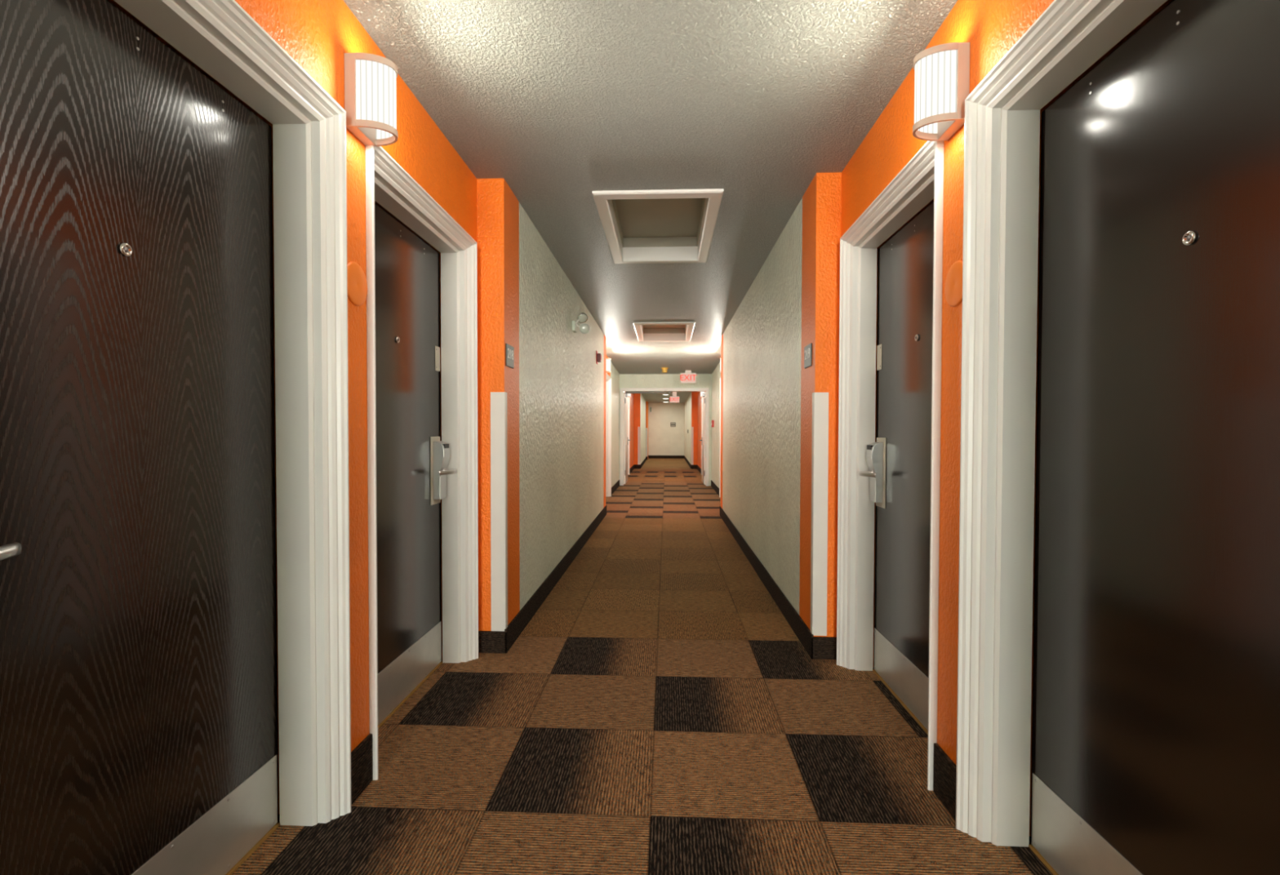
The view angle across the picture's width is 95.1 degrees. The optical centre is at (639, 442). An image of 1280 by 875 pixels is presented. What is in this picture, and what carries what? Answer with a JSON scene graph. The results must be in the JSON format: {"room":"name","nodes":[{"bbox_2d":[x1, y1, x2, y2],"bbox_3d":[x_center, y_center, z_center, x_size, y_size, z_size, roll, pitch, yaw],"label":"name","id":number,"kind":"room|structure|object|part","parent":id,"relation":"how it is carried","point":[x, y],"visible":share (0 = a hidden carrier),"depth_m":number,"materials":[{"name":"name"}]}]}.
{"room":"hotel corridor","nodes":[
{"label":"hotel corridor","id":0,"kind":"room"},
{"bbox_2d":[107,0,476,814],"bbox_3d":[-1.231,-0.017,-2.959,0.250,2.440,11.980,0,1,3],"label":"wall","id":1,"kind":"structure","parent":0,"point":[317,34],"depth_m":1.84,"materials":[{"name":"orange paint"}]},
{"bbox_2d":[0,0,351,874],"bbox_3d":[-1.005,0.077,1.232,0.226,2.092,1.043,0,1,3],"label":"door","id":2,"kind":"structure","parent":1,"relation":"in","point":[139,706],"depth_m":1.31,"materials":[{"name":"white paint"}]},
{"bbox_3d":[-1.021,0.175,0.897,0.064,0.034,0.137,0,1,3],"label":"lever","id":3,"kind":"part","parent":2,"relation":"part of","materials":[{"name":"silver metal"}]},
{"bbox_3d":[-1.075,1.013,1.253,0.002,0.199,0.896,0,1,3],"label":"kick plate","id":4,"kind":"part","parent":2,"relation":"part of","materials":[{"name":"metal"}]},
{"bbox_3d":[-0.980,0.077,1.231,0.175,2.092,1.043,0,1,3],"label":"frame","id":5,"kind":"part","parent":2,"relation":"part of","materials":[{"name":"white paint"}]},
{"bbox_2d":[346,262,367,306],"bbox_3d":[-0.887,-0.495,1.829,0.008,0.134,0.134,0,1,3],"label":"cover plate","id":6,"kind":"object","parent":1,"relation":"attached to","point":[356,277],"visible":0.88,"depth_m":1.82,"materials":[{"name":"orange paint"}]},
{"bbox_2d":[351,733,373,805],"bbox_3d":[-0.887,1.034,1.846,0.012,0.155,0.156,0,1,3],"label":"baseboard","id":7,"kind":"structure","parent":1,"relation":"attached to","point":[362,755],"depth_m":1.85,"materials":[{"name":"carpet"}]},
{"bbox_2d":[344,52,398,146],"bbox_3d":[-0.823,-1.065,1.825,0.130,0.218,0.128,0,1,3],"label":"wall lamp","id":8,"kind":"object","parent":1,"relation":"attached to","point":[370,79],"visible":0.98,"depth_m":1.77,"materials":[{"name":"white glass"}]},
{"bbox_2d":[355,59,396,139],"bbox_3d":[-0.808,-1.065,1.824,0.092,0.184,0.120,0,1,3],"label":"diffuser","id":9,"kind":"object","parent":8,"relation":"attached to","point":[375,79],"depth_m":1.78,"materials":[{"name":"white glass"}]},
{"bbox_2d":[365,145,478,780],"bbox_3d":[-0.943,0.054,2.429,0.209,2.092,1.042,0,1,3],"label":"door","id":10,"kind":"structure","parent":1,"relation":"in","point":[410,468],"depth_m":2.59,"materials":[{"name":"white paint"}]},
{"bbox_3d":[-1.004,0.990,2.449,0.002,0.199,0.895,0,1,3],"label":"kick plate","id":11,"kind":"part","parent":10,"relation":"part of","materials":[{"name":"metal"}]},
{"bbox_3d":[-0.982,-0.407,2.842,0.003,0.118,0.056,0,1,3],"label":"guard plate","id":12,"kind":"part","parent":10,"relation":"part of","materials":[{"name":"beige"}]},
{"bbox_3d":[-0.920,0.139,2.768,0.064,0.034,0.137,0,1,3],"label":"lever","id":13,"kind":"part","parent":10,"relation":"part of","materials":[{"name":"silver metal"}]},
{"bbox_2d":[476,177,605,631],"bbox_3d":[-0.779,-0.180,5.553,0.390,2.440,5.070,0,1,3],"label":"wall","id":14,"kind":"structure","parent":0,"point":[555,388],"depth_m":3.65,"materials":[{"name":"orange paint"}]},
{"bbox_2d":[478,631,506,653],"bbox_3d":[-0.764,1.033,3.032,0.152,0.112,0.012,0,1,3],"label":"baseboard","id":15,"kind":"structure","parent":14,"relation":"attached to","point":[489,642],"depth_m":3.03,"materials":[{"name":"carpet"}]},
{"bbox_2d":[490,391,507,631],"bbox_3d":[-0.731,0.358,3.039,0.077,1.237,0.041,0,1,3],"label":"guard","id":16,"kind":"object","parent":14,"relation":"attached to","point":[499,460],"visible":0.91,"depth_m":3.02,"materials":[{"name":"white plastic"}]},
{"bbox_2d":[505,343,514,368],"bbox_3d":[-0.688,-0.458,3.101,0.009,0.116,0.144,0,1,3],"label":"room sign","id":17,"kind":"object","parent":14,"relation":"attached to","point":[509,350],"visible":1,"depth_m":3.09,"materials":[{"name":"black plastic"}]},
{"bbox_2d":[504,505,606,652],"bbox_3d":[-0.580,0.978,5.560,0.012,0.125,5.082,0,1,3],"label":"baseboard","id":18,"kind":"structure","parent":14,"relation":"attached to","point":[523,617],"depth_m":3.97,"materials":[{"name":"carpet"}]},
{"bbox_2d":[572,312,590,333],"bbox_3d":[-0.521,-1.064,5.218,0.155,0.195,0.117,0,1,3],"label":"emergency light","id":19,"kind":"object","parent":14,"relation":"attached to","point":[584,328],"visible":1,"depth_m":5.20,"materials":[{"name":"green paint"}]},
{"bbox_2d":[595,350,601,364],"bbox_3d":[-0.490,-1.018,6.991,0.060,0.150,0.120,0,1,3],"label":"fire alarm strobe","id":20,"kind":"object","parent":14,"relation":"attached to","point":[598,356],"visible":1,"depth_m":6.94,"materials":[{"name":"red plastic"}]},
{"bbox_2d":[605,355,634,487],"bbox_3d":[-0.535,-0.325,13.058,0.250,2.440,9.950,0,1,3],"label":"wall","id":21,"kind":"structure","parent":0,"point":[614,375],"depth_m":11.76,"materials":[{"name":"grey paint"}]},
{"bbox_2d":[605,358,610,373],"bbox_3d":[-0.518,-1.206,9.141,0.130,0.218,0.128,0,1,3],"label":"wall lamp","id":22,"kind":"object","parent":21,"relation":"attached to","point":[607,360],"visible":0.72,"depth_m":9.09,"materials":[{"name":"white glass"}]},
{"bbox_2d":[605,373,611,497],"bbox_3d":[-0.640,-0.088,9.809,0.220,2.092,1.044,0,1,3],"label":"door","id":23,"kind":"structure","parent":21,"relation":"in","point":[608,380],"depth_m":10.28,"materials":[{"name":"white paint"}]},
{"bbox_2d":[611,480,619,494],"bbox_3d":[-0.482,0.866,11.383,0.012,0.125,2.078,0,1,3],"label":"baseboard","id":24,"kind":"structure","parent":21,"relation":"attached to","point":[616,485],"depth_m":11.29,"materials":[{"name":"rubber"}]},
{"bbox_2d":[627,397,630,475],"bbox_3d":[-0.404,-0.189,15.067,0.220,2.092,0.974,0,1,3],"label":"door","id":25,"kind":"structure","parent":21,"relation":"in","point":[628,398],"depth_m":15.52,"materials":[{"name":"white paint"}]},
{"bbox_2d":[629,464,634,473],"bbox_3d":[-0.239,0.761,16.800,0.012,0.125,2.466,0,1,3],"label":"baseboard","id":26,"kind":"structure","parent":21,"relation":"attached to","point":[632,468],"depth_m":16.83,"materials":[{"name":"rubber"}]},
{"bbox_2d":[633,393,648,464],"bbox_3d":[-0.170,-0.446,21.475,0.735,2.360,6.900,0,1,3],"label":"wall","id":27,"kind":"structure","parent":0,"point":[641,406],"depth_m":18.70,"materials":[{"name":"orange paint"}]},
{"bbox_2d":[634,464,640,468],"bbox_3d":[-0.086,0.738,18.034,0.207,0.125,0.012,0,1,3],"label":"baseboard","id":28,"kind":"structure","parent":27,"relation":"attached to","point":[636,466],"depth_m":18.03,"materials":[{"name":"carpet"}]},
{"bbox_2d":[637,426,640,464],"bbox_3d":[-0.028,0.093,18.040,0.080,1.165,0.041,0,1,3],"label":"guard","id":29,"kind":"object","parent":27,"relation":"attached to","point":[638,428],"visible":1,"depth_m":18.02,"materials":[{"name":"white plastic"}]},
{"bbox_2d":[640,457,645,468],"bbox_3d":[0.121,0.691,20.476,0.012,0.125,4.912,0,1,3],"label":"baseboard","id":30,"kind":"structure","parent":27,"relation":"attached to","point":[644,460],"depth_m":19.80,"materials":[{"name":"rubber"}]},
{"bbox_2d":[645,427,647,456],"bbox_3d":[0.270,-0.019,23.731,0.065,1.160,0.041,0,1,3],"label":"guard","id":31,"kind":"object","parent":27,"relation":"attached to","point":[646,428],"visible":1,"depth_m":23.71,"materials":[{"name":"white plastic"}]},
{"bbox_2d":[231,458,1053,874],"bbox_3d":[0.306,1.045,8.016,3.100,0.100,34.400,0,1,3],"label":"floor","id":32,"kind":"structure","parent":0,"point":[659,712],"depth_m":2.13,"materials":[{"name":"carpet"}]},
{"bbox_2d":[342,0,957,403],"bbox_3d":[0.311,-1.555,7.966,3.100,0.380,34.400,0,1,3],"label":"ceiling","id":33,"kind":"structure","parent":0,"point":[562,101],"depth_m":2.34,"materials":[{"name":"white paint"}]},
{"bbox_2d":[591,188,723,263],"bbox_3d":[0.123,-1.448,3.781,0.702,0.212,1.312,0,1,3],"label":"ceiling hatch","id":34,"kind":"object","parent":33,"relation":"attached to","point":[661,225],"visible":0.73,"depth_m":3.94,"materials":[{"name":"white paint"}]},
{"bbox_3d":[0.124,-1.537,3.780,0.570,0.035,1.180,0,1,3],"label":"panel","id":35,"kind":"part","parent":34,"relation":"part of","materials":[{"name":"beige paint"}]},
{"bbox_2d":[632,321,695,341],"bbox_3d":[0.315,-1.522,7.591,0.732,0.212,1.382,0,1,3],"label":"ceiling hatch","id":36,"kind":"object","parent":33,"relation":"attached to","point":[660,331],"visible":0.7,"depth_m":8.19,"materials":[{"name":"white paint"}]},
{"bbox_3d":[0.315,-1.610,7.589,0.600,0.035,1.250,0,1,3],"label":"panel","id":37,"kind":"part","parent":36,"relation":"part of","materials":[{"name":"beige paint"}]},
{"bbox_2d":[660,367,668,373],"bbox_3d":[0.478,-1.405,11.365,0.170,0.100,0.170,0,1,3],"label":"sprinkler","id":38,"kind":"object","parent":33,"relation":"attached to","point":[664,369],"visible":1,"depth_m":11.32,"materials":[{"name":"gold metal"}]},
{"bbox_2d":[669,391,679,402],"bbox_3d":[0.994,-1.341,16.771,0.286,0.385,0.057,0,1,3],"label":"exit sign","id":39,"kind":"object","parent":33,"relation":"hanging from","point":[674,398],"visible":0.91,"depth_m":16.75,"materials":[{"name":"white plastic"}]},
{"bbox_2d":[680,370,696,383],"bbox_3d":[0.969,-1.319,11.717,0.324,0.257,0.057,0,1,3],"label":"exit sign","id":40,"kind":"object","parent":33,"relation":"hanging from","point":[687,377],"visible":1,"depth_m":11.70,"materials":[{"name":"white plastic"}]},
{"bbox_2d":[619,373,711,485],"bbox_3d":[0.539,-0.301,12.450,2.350,2.420,0.130,0,1,3],"label":"wall","id":41,"kind":"structure","parent":0,"point":[626,380],"depth_m":12.36,"materials":[{"name":"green paint"}]},
{"bbox_2d":[623,391,630,484],"bbox_3d":[-0.289,-0.104,13.000,0.108,1.978,0.852,0,1,3],"label":"door","id":42,"kind":"structure","parent":41,"relation":"in","point":[626,439],"depth_m":12.71,"materials":[{"name":"white paint"}]},
{"bbox_3d":[-0.297,0.462,13.018,0.003,0.830,0.800,0,1,3],"label":"kick plate","id":43,"kind":"part","parent":42,"relation":"part of","materials":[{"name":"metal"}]},
{"bbox_2d":[625,391,671,393],"bbox_3d":[0.170,-1.069,12.442,0.980,0.045,0.050,0,1,3],"label":"bar","id":44,"kind":"object","parent":41,"relation":"attached to","point":[626,392],"visible":1,"depth_m":12.42,"materials":[{"name":"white metal"}]},
{"bbox_2d":[619,387,709,485],"bbox_3d":[0.517,-0.123,12.452,1.883,2.065,0.175,0,1,3],"label":"door frame","id":45,"kind":"structure","parent":41,"relation":"attached to","point":[622,390],"depth_m":12.38,"materials":[{"name":"white paint"}]},
{"bbox_2d":[699,391,706,484],"bbox_3d":[1.388,-0.099,12.925,0.108,1.978,0.852,0,1,3],"label":"door","id":46,"kind":"structure","parent":41,"relation":"in","point":[704,395],"depth_m":12.68,"materials":[{"name":"white paint"}]},
{"bbox_3d":[1.395,0.467,12.942,0.003,0.830,0.800,0,1,3],"label":"kick plate","id":47,"kind":"part","parent":46,"relation":"part of","materials":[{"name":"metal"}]},
{"bbox_2d":[648,403,684,455],"bbox_3d":[1.071,-0.511,24.972,3.100,2.360,0.200,0,1,3],"label":"wall","id":48,"kind":"structure","parent":0,"point":[664,439],"depth_m":24.87,"materials":[{"name":"beige paint"}]},
{"bbox_2d":[648,455,684,458],"bbox_3d":[1.111,0.606,24.885,1.525,0.130,0.012,0,1,3],"label":"baseboard","id":49,"kind":"structure","parent":48,"relation":"attached to","point":[649,456],"depth_m":24.88,"materials":[{"name":"carpet"}]},
{"bbox_2d":[670,422,675,426],"bbox_3d":[1.406,-0.768,24.841,0.220,0.180,0.022,0,1,3],"label":"wall sign","id":50,"kind":"object","parent":48,"relation":"attached to","point":[672,424],"visible":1,"depth_m":24.83,"materials":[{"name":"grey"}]},
{"bbox_2d":[684,391,697,465],"bbox_3d":[1.949,-0.440,21.380,0.433,2.360,6.900,0,1,3],"label":"wall","id":51,"kind":"structure","parent":0,"point":[691,402],"depth_m":18.28,"materials":[{"name":"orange paint"}]},
{"bbox_2d":[684,455,691,469],"bbox_3d":[1.724,0.676,21.405,0.012,0.125,6.912,0,1,3],"label":"baseboard","id":52,"kind":"structure","parent":51,"relation":"attached to","point":[685,458],"depth_m":19.93,"materials":[{"name":"carpet"}]},
{"bbox_2d":[691,426,693,465],"bbox_3d":[1.605,0.098,17.967,0.065,1.165,0.041,0,1,3],"label":"guard","id":53,"kind":"object","parent":51,"relation":"attached to","point":[691,427],"visible":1,"depth_m":17.95,"materials":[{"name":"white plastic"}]},
{"bbox_2d":[691,465,697,469],"bbox_3d":[1.661,0.743,17.955,0.195,0.125,0.012,0,1,3],"label":"baseboard","id":54,"kind":"structure","parent":51,"relation":"attached to","point":[693,467],"depth_m":17.95,"materials":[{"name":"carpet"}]},
{"bbox_2d":[697,362,720,488],"bbox_3d":[1.663,-0.318,12.960,0.250,2.440,9.950,0,1,3],"label":"wall","id":55,"kind":"structure","parent":0,"point":[716,375],"depth_m":11.56,"materials":[{"name":"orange paint"}]},
{"bbox_2d":[701,397,702,475],"bbox_3d":[1.712,-0.183,14.973,0.220,2.092,0.974,0,1,3],"label":"door","id":56,"kind":"structure","parent":55,"relation":"in","point":[701,397],"depth_m":15.45,"materials":[{"name":"white paint"}]},
{"bbox_2d":[711,480,719,495],"bbox_3d":[1.453,0.871,11.286,0.012,0.125,2.098,0,1,3],"label":"baseboard","id":57,"kind":"structure","parent":55,"relation":"attached to","point":[713,486],"depth_m":11.19,"materials":[{"name":"rubber"}]},
{"bbox_2d":[719,377,720,497],"bbox_3d":[1.475,-0.082,9.704,0.220,2.092,1.024,0,1,3],"label":"door","id":58,"kind":"structure","parent":55,"relation":"in","point":[720,377],"depth_m":10.21,"materials":[{"name":"white paint"}]},
{"bbox_2d":[720,172,841,637],"bbox_3d":[1.178,-0.175,5.465,0.373,2.440,5.070,0,1,3],"label":"wall","id":59,"kind":"structure","parent":0,"point":[792,304],"depth_m":3.62,"materials":[{"name":"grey paint"}]},
{"bbox_2d":[719,506,813,659],"bbox_3d":[0.983,0.982,5.490,0.012,0.125,5.082,0,1,3],"label":"baseboard","id":60,"kind":"structure","parent":59,"relation":"attached to","point":[802,631],"depth_m":3.90,"materials":[{"name":"carpet"}]},
{"bbox_2d":[804,342,812,368],"bbox_3d":[0.880,-0.454,3.071,0.009,0.116,0.144,0,1,3],"label":"room sign","id":61,"kind":"object","parent":59,"relation":"attached to","point":[808,348],"visible":1,"depth_m":3.05,"materials":[{"name":"black plastic"}]},
{"bbox_2d":[810,392,828,635],"bbox_3d":[0.909,0.361,2.965,0.073,1.228,0.041,0,1,3],"label":"guard","id":62,"kind":"object","parent":59,"relation":"attached to","point":[820,439],"visible":1,"depth_m":2.95,"materials":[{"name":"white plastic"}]},
{"bbox_2d":[810,636,836,659],"bbox_3d":[0.931,1.038,2.956,0.135,0.112,0.012,0,1,3],"label":"baseboard","id":63,"kind":"structure","parent":59,"relation":"attached to","point":[824,647],"depth_m":2.95,"materials":[{"name":"carpet"}]},
{"bbox_2d":[840,0,1173,835],"bbox_3d":[0.857,-0.011,-3.052,0.250,2.440,11.980,0,1,3],"label":"wall","id":64,"kind":"structure","parent":0,"point":[992,28],"depth_m":1.79,"materials":[{"name":"orange paint"}]},
{"bbox_2d":[836,140,943,791],"bbox_3d":[1.050,0.059,2.358,0.204,2.092,1.017,0,1,3],"label":"door","id":65,"kind":"structure","parent":64,"relation":"in","point":[900,472],"depth_m":2.53,"materials":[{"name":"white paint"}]},
{"bbox_3d":[1.055,0.145,2.685,0.064,0.034,0.137,0,1,3],"label":"lever","id":66,"kind":"part","parent":65,"relation":"part of","materials":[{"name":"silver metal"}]},
{"bbox_3d":[1.126,-0.401,2.753,0.003,0.118,0.056,0,1,3],"label":"guard plate","id":67,"kind":"part","parent":65,"relation":"part of","materials":[{"name":"beige"}]},
{"bbox_3d":[1.105,0.996,2.373,0.002,0.199,0.870,0,1,3],"label":"kick plate","id":68,"kind":"part","parent":65,"relation":"part of","materials":[{"name":"metal"}]},
{"bbox_2d":[912,42,969,141],"bbox_3d":[0.885,-1.043,1.748,0.130,0.218,0.128,0,1,3],"label":"wall lamp","id":69,"kind":"object","parent":64,"relation":"attached to","point":[942,71],"visible":1,"depth_m":1.70,"materials":[{"name":"white glass"}]},
{"bbox_2d":[914,49,957,133],"bbox_3d":[0.870,-1.043,1.749,0.092,0.184,0.120,0,1,3],"label":"diffuser","id":70,"kind":"object","parent":69,"relation":"attached to","point":[935,71],"depth_m":1.70,"materials":[{"name":"white glass"}]},
{"bbox_2d":[933,743,956,820],"bbox_3d":[0.940,1.039,1.785,0.012,0.155,0.175,0,1,3],"label":"baseboard","id":71,"kind":"structure","parent":64,"relation":"attached to","point":[944,771],"depth_m":1.79,"materials":[{"name":"carpet"}]},
{"bbox_2d":[944,260,962,306],"bbox_3d":[0.947,-0.475,1.754,0.008,0.134,0.134,0,1,3],"label":"cover plate","id":72,"kind":"object","parent":64,"relation":"attached to","point":[953,282],"visible":0.83,"depth_m":1.75,"materials":[{"name":"orange paint"}]},
{"bbox_2d":[955,0,1279,874],"bbox_3d":[1.002,0.082,1.153,0.216,2.092,1.045,0,1,3],"label":"door","id":73,"kind":"structure","parent":64,"relation":"in","point":[1156,748],"depth_m":1.29,"materials":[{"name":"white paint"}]},
{"bbox_3d":[0.977,0.082,1.155,0.165,2.092,1.045,0,1,3],"label":"frame","id":74,"kind":"part","parent":73,"relation":"part of","materials":[{"name":"white paint"}]},
{"bbox_3d":[1.063,1.019,1.168,0.002,0.199,0.898,0,1,3],"label":"kick plate","id":75,"kind":"part","parent":73,"relation":"part of","materials":[{"name":"metal"}]}
]}

